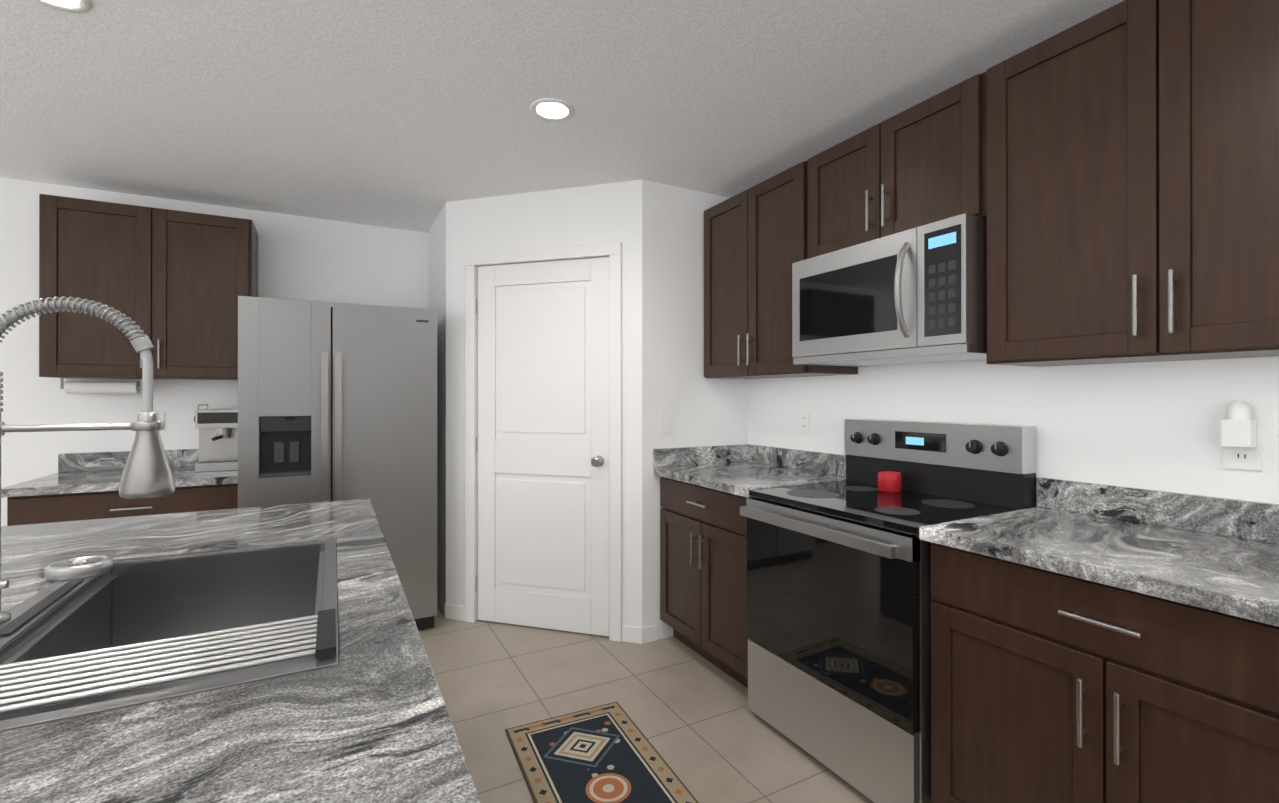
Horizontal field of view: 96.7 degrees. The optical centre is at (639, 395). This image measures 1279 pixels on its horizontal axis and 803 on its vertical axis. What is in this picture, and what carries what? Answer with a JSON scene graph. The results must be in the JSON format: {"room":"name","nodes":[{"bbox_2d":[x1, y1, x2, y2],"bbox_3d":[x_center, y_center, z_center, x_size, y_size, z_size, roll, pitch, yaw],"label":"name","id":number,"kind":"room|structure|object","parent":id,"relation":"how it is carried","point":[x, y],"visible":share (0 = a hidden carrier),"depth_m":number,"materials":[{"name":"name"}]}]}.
{"room":"kitchen","nodes":[
{"label":"kitchen","id":0,"kind":"room"},
{"bbox_2d":[0,177,427,525],"bbox_3d":[-3.328,0.081,3.018,4.362,2.440,0.100,0,0,-28],"label":"wall","id":1,"kind":"structure","parent":0,"point":[311,259],"depth_m":3.27,"materials":[{"name":"white paint"}]},
{"bbox_2d":[39,194,257,379],"bbox_3d":[-2.640,-0.546,3.125,0.873,0.905,0.362,0,0,-28],"label":"upper cabinet","id":2,"kind":"object","parent":1,"relation":"attached to","point":[173,284],"visible":0.79,"depth_m":2.98,"materials":[{"name":"brown wood"}]},
{"bbox_2d":[60,378,141,393],"bbox_3d":[-2.896,-0.053,3.069,0.332,0.080,0.068,0,0,-28],"label":"paper towel","id":3,"kind":"object","parent":2,"relation":"attached to","point":[111,387],"visible":0.92,"depth_m":3.05,"materials":[{"name":"white paper"}]},
{"bbox_2d":[158,412,163,431],"bbox_3d":[-2.771,0.152,3.256,0.072,0.116,0.007,0,0,-28],"label":"electrical outlet","id":4,"kind":"object","parent":1,"relation":"attached to","point":[161,416],"visible":0.1,"depth_m":3.27,"materials":[{"name":"white plastic"}]},
{"bbox_2d":[428,203,445,614],"bbox_3d":[-1.260,0.082,3.672,0.100,2.440,0.712,0,0,-28],"label":"wall","id":5,"kind":"structure","parent":0,"point":[437,266],"depth_m":3.50,"materials":[{"name":"white paint"}]},
{"bbox_2d":[446,180,641,626],"bbox_3d":[-0.546,0.082,3.211,1.200,2.440,0.100,0,0,17],"label":"wall","id":6,"kind":"structure","parent":0,"point":[597,214],"depth_m":3.13,"materials":[{"name":"white paint"}]},
{"bbox_2d":[475,257,608,635],"bbox_3d":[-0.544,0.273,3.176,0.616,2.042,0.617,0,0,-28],"label":"pantry door","id":7,"kind":"structure","parent":6,"relation":"in","point":[542,444],"depth_m":3.17,"materials":[{"name":"white paint"}]},
{"bbox_2d":[464,242,621,641],"bbox_3d":[-0.538,0.243,3.199,0.952,2.117,0.118,0,0,17],"label":"door frame","id":8,"kind":"structure","parent":6,"relation":"attached to","point":[611,251],"depth_m":3.11,"materials":[{"name":"white paint"}]},
{"bbox_2d":[445,604,657,643],"bbox_3d":[-0.521,1.259,3.174,0.946,0.085,0.859,0,0,-28],"label":"baseboard","id":9,"kind":"structure","parent":6,"relation":"attached to","point":[639,635],"depth_m":3.00,"materials":[{"name":"white paint"}]},
{"bbox_2d":[0,0,1123,232],"bbox_3d":[-1.021,-1.173,0.384,5.920,0.060,6.930,0,0,-28],"label":"ceiling","id":10,"kind":"structure","parent":0,"point":[408,114],"depth_m":2.12,"materials":[{"name":"paint"}]},
{"bbox_2d":[33,0,91,12],"bbox_3d":[-1.663,-1.138,1.599,0.176,0.006,0.176,0,0,-28],"label":"recessed light","id":11,"kind":"object","parent":10,"relation":"in","point":[84,6],"visible":1,"depth_m":1.65,"materials":[{"name":"white plastic"}]},
{"bbox_2d":[530,98,574,120],"bbox_3d":[-0.347,-1.137,2.264,0.176,0.006,0.176,0,0,-28],"label":"recessed light","id":12,"kind":"object","parent":10,"relation":"in","point":[552,109],"visible":1,"depth_m":2.25,"materials":[{"name":"white plastic"}]},
{"bbox_2d":[418,601,873,802],"bbox_3d":[-1.021,1.327,0.379,5.920,0.060,6.930,0,0,-28],"label":"floor","id":13,"kind":"structure","parent":0,"point":[709,734],"depth_m":2.40,"materials":[{"name":"tile"}]},
{"bbox_2d":[1,449,237,525],"bbox_3d":[-2.585,0.806,2.993,0.888,0.990,0.643,0,0,-28],"label":"base cabinet","id":14,"kind":"object","parent":13,"relation":"on","point":[81,486],"visible":0.06,"depth_m":2.79,"materials":[{"name":"brown wood"}]},
{"bbox_2d":[194,404,237,471],"bbox_3d":[-2.352,0.229,3.196,0.260,0.364,0.392,0,0,-28],"label":"espresso machine","id":15,"kind":"object","parent":14,"relation":"on","point":[218,439],"visible":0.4,"depth_m":3.14,"materials":[{"name":"silver metal"}]},
{"bbox_2d":[0,296,480,802],"bbox_3d":[-0.836,0.562,0.595,1.150,1.470,2.830,0,0,-28],"label":"kitchen island","id":16,"kind":"object","parent":13,"relation":"on","point":[271,654],"visible":1,"depth_m":0.82,"materials":[{"name":"stone"}]},
{"bbox_2d":[0,296,174,623],"bbox_3d":[-0.981,0.102,0.979,0.280,0.549,0.105,0,0,-28],"label":"faucet","id":17,"kind":"object","parent":16,"relation":"on","point":[147,473],"depth_m":1.01,"materials":[{"name":"silver metal"}]},
{"bbox_2d":[0,538,338,731],"bbox_3d":[-0.850,0.474,1.030,0.532,0.256,0.810,0,0,-28],"label":"sink","id":18,"kind":"object","parent":16,"relation":"in","point":[96,635],"depth_m":1.07,"materials":[{"name":"silver metal"}]},
{"bbox_2d":[238,296,436,629],"bbox_3d":[-1.705,0.406,3.276,0.910,1.768,0.885,0,0,-28],"label":"fridge","id":19,"kind":"object","parent":13,"relation":"on","point":[337,401],"visible":0.62,"depth_m":2.95,"materials":[{"name":"grey metal"}]},
{"bbox_2d":[505,702,698,802],"bbox_3d":[0.014,1.294,1.625,0.470,0.008,1.500,0,0,-25],"label":"rug","id":20,"kind":"object","parent":13,"relation":"on","point":[607,753],"visible":1,"depth_m":2.01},
{"bbox_2d":[653,444,845,687],"bbox_3d":[0.542,0.791,2.826,0.643,1.020,0.785,0,0,-28],"label":"base cabinet","id":21,"kind":"object","parent":13,"relation":"on","point":[704,492],"visible":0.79,"depth_m":2.72,"materials":[{"name":"brown wood"}]},
{"bbox_2d":[740,419,1035,802],"bbox_3d":[0.875,0.702,2.122,0.705,1.195,0.757,0,0,-28],"label":"range","id":22,"kind":"object","parent":13,"relation":"on","point":[839,619],"visible":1,"depth_m":1.95,"materials":[{"name":"silver metal"}]},
{"bbox_2d":[878,471,901,492],"bbox_3d":[1.009,0.347,2.294,0.090,0.075,0.090,0,0,-28],"label":"candle","id":23,"kind":"object","parent":22,"relation":"on","point":[889,481],"visible":1,"depth_m":2.26,"materials":[{"name":"red wax"}]},
{"bbox_2d":[919,477,1278,802],"bbox_3d":[1.904,0.787,0.300,0.643,1.020,3.412,0,0,-28],"label":"base cabinet","id":24,"kind":"object","parent":13,"relation":"on","point":[1095,643],"visible":1,"depth_m":1.35,"materials":[{"name":"brown wood"}]},
{"bbox_2d":[642,180,748,639],"bbox_3d":[0.303,0.082,3.203,0.710,2.440,0.100,0,0,-28],"label":"wall","id":25,"kind":"structure","parent":0,"point":[710,411],"depth_m":3.08,"materials":[{"name":"white paint"}]},
{"bbox_2d":[661,411,672,432],"bbox_3d":[0.148,0.141,3.057,0.072,0.116,0.008,0,0,-28],"label":"light switch","id":26,"kind":"object","parent":25,"relation":"attached to","point":[666,421],"visible":1,"depth_m":3.05,"materials":[{"name":"white plastic"}]},
{"bbox_2d":[749,356,1278,506],"bbox_3d":[1.910,0.078,1.076,0.100,2.440,5.370,0,0,-28],"label":"wall","id":27,"kind":"structure","parent":0,"point":[1150,425],"depth_m":1.84,"materials":[{"name":"white paint"}]},
{"bbox_2d":[704,161,857,378],"bbox_3d":[0.681,-0.566,2.901,0.328,0.936,0.785,0,0,-28],"label":"upper cabinet","id":28,"kind":"object","parent":27,"relation":"attached to","point":[753,238],"depth_m":2.77,"materials":[{"name":"brown wood"}]},
{"bbox_2d":[799,411,809,433],"bbox_3d":[0.850,0.135,2.928,0.007,0.116,0.072,0,0,-28],"label":"electrical outlet","id":29,"kind":"object","parent":27,"relation":"attached to","point":[804,421],"visible":1,"depth_m":2.92,"materials":[{"name":"white plastic"}]},
{"bbox_2d":[804,73,983,259],"bbox_3d":[1.050,-0.806,2.218,0.328,0.460,0.765,0,0,-28],"label":"upper cabinet","id":30,"kind":"object","parent":27,"relation":"attached to","point":[923,164],"depth_m":2.07,"materials":[{"name":"brown wood"}]},
{"bbox_2d":[792,213,986,366],"bbox_3d":[0.988,-0.352,2.184,0.468,0.433,0.759,0,0,-28],"label":"microwave","id":31,"kind":"object","parent":30,"relation":"attached to","point":[916,295],"visible":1,"depth_m":1.99,"materials":[{"name":"silver metal"}]},
{"bbox_2d":[980,0,1278,366],"bbox_3d":[1.455,-0.569,1.466,0.328,0.936,0.941,0,0,-28],"label":"upper cabinet","id":32,"kind":"object","parent":27,"relation":"attached to","point":[1111,175],"depth_m":1.46,"materials":[{"name":"brown wood"}]},
{"bbox_2d":[1221,401,1261,470],"bbox_3d":[1.591,0.105,1.508,0.052,0.183,0.072,0,0,-28],"label":"electrical outlet","id":33,"kind":"object","parent":27,"relation":"attached to","point":[1241,437],"visible":1,"depth_m":1.50,"materials":[{"name":"white plastic"}]}
]}

